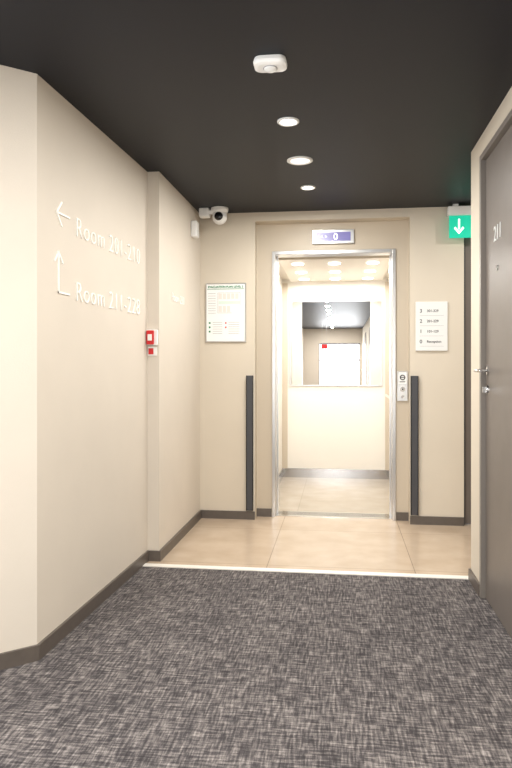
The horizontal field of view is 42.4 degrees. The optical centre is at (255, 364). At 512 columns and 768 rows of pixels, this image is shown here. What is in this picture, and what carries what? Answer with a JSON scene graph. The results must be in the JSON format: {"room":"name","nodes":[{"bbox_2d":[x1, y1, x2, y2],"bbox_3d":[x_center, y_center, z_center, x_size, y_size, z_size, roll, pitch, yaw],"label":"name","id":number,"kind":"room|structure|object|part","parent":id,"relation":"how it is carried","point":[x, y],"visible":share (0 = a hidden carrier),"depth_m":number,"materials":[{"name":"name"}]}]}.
{"room":"hotel corridor","nodes":[
{"label":"hotel corridor","id":0,"kind":"room"},
{"bbox_2d":[0,65,199,652],"bbox_3d":[-1.230,0.007,3.937,1.165,2.485,3.400,0,0,7],"label":"wall","id":1,"kind":"structure","parent":0,"point":[100,435],"depth_m":3.25,"materials":[{"name":"paint"}]},
{"bbox_2d":[54,250,69,295],"bbox_3d":[-0.890,-0.421,3.022,0.005,0.193,0.152,0,0,9],"label":"sign","id":2,"kind":"object","parent":1,"relation":"attached to","point":[58,254],"depth_m":2.99,"materials":[{"name":"white plastic"}]},
{"bbox_2d":[55,201,69,226],"bbox_3d":[-0.889,-0.690,3.027,0.005,0.114,0.142,0,0,9],"label":"sign","id":3,"kind":"object","parent":1,"relation":"attached to","point":[60,204],"depth_m":3.01,"materials":[{"name":"white plastic"}]},
{"bbox_2d":[76,218,104,247],"bbox_3d":[-0.837,-0.664,3.343,0.005,0.091,0.346,0,0,9],"label":"sign","id":4,"kind":"object","parent":1,"relation":"attached to","point":[79,227],"depth_m":3.31,"materials":[{"name":"white plastic"}]},
{"bbox_2d":[0,510,201,669],"bbox_3d":[-1.353,1.218,2.359,0.567,0.065,6.346,0,0,18],"label":"baseboard","id":5,"kind":"structure","parent":1,"relation":"attached to","point":[9,659],"depth_m":3.27,"materials":[{"name":"grey wood"}]},
{"bbox_2d":[76,282,139,313],"bbox_3d":[-0.792,-0.354,3.615,0.005,0.090,0.899,0,0,9],"label":"sign","id":6,"kind":"object","parent":1,"relation":"attached to","point":[77,283],"depth_m":3.49,"materials":[{"name":"white plastic"}]},
{"bbox_2d":[109,235,139,263],"bbox_3d":[-0.758,-0.664,3.820,0.005,0.091,0.483,0,0,9],"label":"sign","id":7,"kind":"object","parent":1,"relation":"attached to","point":[110,250],"depth_m":3.76,"materials":[{"name":"white plastic"}]},
{"bbox_2d":[146,330,157,355],"bbox_3d":[-0.661,-0.142,4.196,0.071,0.165,0.043,0,0,7],"label":"fire alarm","id":8,"kind":"object","parent":1,"relation":"attached to","point":[151,335],"visible":1,"depth_m":4.19,"materials":[{"name":"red plastic"}]},
{"bbox_3d":[-0.662,-0.087,4.214,0.057,0.055,0.007,0,0,7],"label":"label plate","id":9,"kind":"part","parent":8,"relation":"part of","materials":[{"name":"white plastic"}]},
{"bbox_2d":[191,220,198,238],"bbox_3d":[-0.471,-1.048,5.105,0.050,0.125,0.090,0,0,7],"label":"fire alarm","id":10,"kind":"object","parent":1,"relation":"attached to","point":[194,224],"visible":1,"depth_m":5.06,"materials":[{"name":"white plastic"}]},
{"bbox_2d":[199,206,228,224],"bbox_3d":[-0.331,-1.170,5.203,0.230,0.130,0.140,0,0,7],"label":"security camera","id":11,"kind":"object","parent":1,"relation":"attached to","point":[219,217],"visible":1,"depth_m":5.17,"materials":[{"name":"white plastic"}]},
{"bbox_2d":[0,567,511,767],"bbox_3d":[-0.267,1.300,-2.098,5.200,0.100,12.170,0,0,7],"label":"floor","id":12,"kind":"structure","parent":0,"point":[178,667],"depth_m":2.60,"materials":[{"name":"grey carpet"}]},
{"bbox_2d":[143,563,467,579],"bbox_3d":[0.901,1.298,3.915,3.800,0.105,0.055,0,0,7],"label":"trim","id":13,"kind":"structure","parent":12,"relation":"on","point":[145,564],"depth_m":3.98,"materials":[{"name":"white metal"}]},
{"bbox_2d":[0,0,511,212],"bbox_3d":[-0.169,-1.285,-1.329,5.200,0.100,13.720,0,0,7],"label":"ceiling","id":14,"kind":"structure","parent":0,"point":[392,101],"depth_m":2.92,"materials":[{"name":"grey paint"}]},
{"bbox_2d":[253,54,286,72],"bbox_3d":[0.058,-1.211,2.674,0.135,0.048,0.106,0,0,7],"label":"detector","id":15,"kind":"object","parent":14,"relation":"attached to","point":[272,63],"depth_m":2.64,"materials":[{"name":"white plastic"}]},
{"bbox_2d":[277,117,298,126],"bbox_3d":[0.163,-1.231,3.341,0.112,0.012,0.112,0,0,7],"label":"recessed light","id":16,"kind":"object","parent":14,"relation":"in","point":[285,121],"depth_m":3.34,"materials":[{"name":"white plastic"}]},
{"bbox_2d":[287,156,312,164],"bbox_3d":[0.264,-1.231,3.978,0.156,0.012,0.156,0,0,7],"label":"recessed light","id":17,"kind":"object","parent":14,"relation":"in","point":[297,160],"depth_m":3.98,"materials":[{"name":"white plastic"}]},
{"bbox_2d":[301,185,315,189],"bbox_3d":[0.361,-1.231,4.581,0.104,0.012,0.104,0,0,7],"label":"recessed light","id":18,"kind":"object","parent":14,"relation":"in","point":[306,187],"depth_m":4.58,"materials":[{"name":"white plastic"}]},
{"bbox_2d":[447,204,470,237],"bbox_3d":[1.609,-1.105,5.067,0.268,0.260,0.080,0,0,7],"label":"exit sign","id":19,"kind":"object","parent":14,"relation":"hanging from","point":[459,216],"visible":0.52,"depth_m":5.05,"materials":[{"name":"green plastic"}]},
{"bbox_3d":[1.608,-1.060,5.060,0.248,0.170,0.015,0,0,7],"label":"panel","id":20,"kind":"part","parent":19,"relation":"part of","materials":[{"name":"teal plastic"}]},
{"bbox_2d":[147,516,470,575],"bbox_3d":[0.998,1.300,4.674,3.800,0.100,1.475,0,0,7],"label":"floor","id":21,"kind":"structure","parent":0,"point":[283,542],"depth_m":4.54,"materials":[{"name":"tile"}]},
{"bbox_2d":[200,207,463,522],"bbox_3d":[1.261,0.007,5.293,3.435,2.485,0.220,0,0,7],"label":"wall","id":22,"kind":"structure","parent":0,"point":[228,250],"depth_m":5.28,"materials":[{"name":"paint"}]},
{"bbox_2d":[206,283,245,341],"bbox_3d":[-0.246,-0.425,5.365,0.333,0.480,0.017,0,0,7],"label":"poster","id":23,"kind":"object","parent":22,"relation":"attached to","point":[225,302],"visible":1,"depth_m":5.36,"materials":[{"name":"white paper"}]},
{"bbox_2d":[246,375,252,510],"bbox_3d":[-0.051,0.630,5.334,0.057,1.090,0.030,0,0,7],"label":"rail","id":24,"kind":"object","parent":22,"relation":"attached to","point":[249,378],"visible":1,"depth_m":5.32,"materials":[{"name":"grey metal"}]},
{"bbox_2d":[202,508,463,525],"bbox_3d":[0.595,1.218,5.321,2.078,0.065,0.133,0,0,7],"label":"baseboard","id":25,"kind":"structure","parent":22,"relation":"attached to","point":[263,512],"depth_m":5.31,"materials":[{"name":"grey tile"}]},
{"bbox_2d":[410,376,418,515],"bbox_3d":[1.241,0.630,5.170,0.059,1.090,0.030,0,0,7],"label":"rail","id":26,"kind":"object","parent":22,"relation":"attached to","point":[414,380],"visible":1,"depth_m":5.16,"materials":[{"name":"grey metal"}]},
{"bbox_2d":[416,301,447,350],"bbox_3d":[1.373,-0.302,5.160,0.244,0.385,0.016,0,0,7],"label":"sign","id":27,"kind":"object","parent":22,"relation":"attached to","point":[431,317],"visible":1,"depth_m":5.15,"materials":[{"name":"white plastic"}]},
{"bbox_2d":[464,238,464,524],"bbox_3d":[2.094,0.100,5.142,0.943,2.300,0.070,0,0,7],"label":"frame","id":28,"kind":"object","parent":22,"relation":"attached to","point":[464,238],"visible":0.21,"depth_m":5.17,"materials":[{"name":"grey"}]},
{"bbox_2d":[465,238,470,523],"bbox_3d":[2.081,0.117,5.133,0.888,2.254,0.040,0,0,7],"label":"leaf","id":29,"kind":"object","parent":22,"relation":"attached to","point":[467,240],"visible":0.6,"depth_m":5.17,"materials":[{"name":"beige laminate"}]},
{"bbox_2d":[257,220,407,511],"bbox_3d":[0.623,0.043,5.435,1.229,2.414,0.100,0,0,7],"label":"wall","id":30,"kind":"structure","parent":0,"point":[367,234],"depth_m":5.42,"materials":[{"name":"beige paint"}]},
{"bbox_2d":[312,229,353,244],"bbox_3d":[0.628,-1.043,5.369,0.340,0.116,0.029,0,0,7],"label":"display","id":31,"kind":"object","parent":30,"relation":"attached to","point":[335,236],"depth_m":5.36,"materials":[{"name":"purple plastic"}]},
{"bbox_2d":[272,249,395,519],"bbox_3d":[0.763,0.155,6.352,1.270,2.310,1.985,0,0,7],"label":"elevator","id":32,"kind":"object","parent":30,"relation":"attached to","point":[334,311],"visible":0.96,"depth_m":7.25,"materials":[{"name":"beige metal"}]},
{"bbox_3d":[0.639,1.263,5.493,1.080,0.034,0.180,0,0,7],"label":"sill","id":33,"kind":"part","parent":32,"relation":"part of","materials":[{"name":"silver metal"}]},
{"bbox_3d":[0.775,-0.931,6.449,0.990,0.033,1.510,0,0,7],"label":"car ceiling panel","id":34,"kind":"part","parent":32,"relation":"part of","materials":[{"name":"beige"}]},
{"bbox_2d":[290,300,382,385],"bbox_3d":[0.880,-0.240,7.289,1.019,0.944,0.016,0,0,7],"label":"mirror","id":35,"kind":"object","parent":32,"relation":"attached to","point":[333,342],"depth_m":7.28,"materials":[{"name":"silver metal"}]},
{"bbox_2d":[397,371,407,400],"bbox_3d":[1.177,0.170,5.301,0.084,0.240,0.025,0,0,7],"label":"panel","id":36,"kind":"object","parent":30,"relation":"attached to","point":[402,376],"depth_m":5.30,"materials":[{"name":"white plastic"}]},
{"bbox_2d":[471,87,511,580],"bbox_3d":[1.407,0.007,-1.439,1.645,2.485,13.500,0,0,7],"label":"wall","id":37,"kind":"structure","parent":0,"point":[505,107],"depth_m":3.71,"materials":[{"name":"paint"}]},
{"bbox_2d":[468,568,478,595],"bbox_3d":[1.255,1.218,-2.189,1.558,0.065,11.973,0,0,7],"label":"baseboard","id":38,"kind":"structure","parent":37,"relation":"attached to","point":[472,578],"depth_m":3.70,"materials":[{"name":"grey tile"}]},
{"bbox_2d":[479,109,511,598],"bbox_3d":[1.200,0.062,3.068,0.113,2.375,0.990,0,0,7],"label":"frame","id":39,"kind":"object","parent":37,"relation":"attached to","point":[507,122],"visible":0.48,"depth_m":3.53,"materials":[{"name":"grey wood"}]},
{"bbox_2d":[486,125,511,638],"bbox_3d":[1.193,0.076,3.069,0.048,2.336,0.914,0,0,7],"label":"leaf","id":40,"kind":"object","parent":37,"relation":"attached to","point":[499,162],"visible":1,"depth_m":3.24,"materials":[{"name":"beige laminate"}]},
{"bbox_2d":[481,366,488,375],"bbox_3d":[1.191,0.030,3.478,0.060,0.052,0.052,0,0,7],"label":"rosette","id":41,"kind":"object","parent":40,"relation":"attached to","point":[486,370],"visible":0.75,"depth_m":3.47,"materials":[{"name":"silver metal"}]},
{"bbox_2d":[494,222,500,241],"bbox_3d":[1.193,-0.658,3.262,0.006,0.075,0.137,0,0,7],"label":"room number","id":42,"kind":"object","parent":40,"relation":"attached to","point":[500,222],"visible":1,"depth_m":3.25,"materials":[{"name":"white"}]}
]}

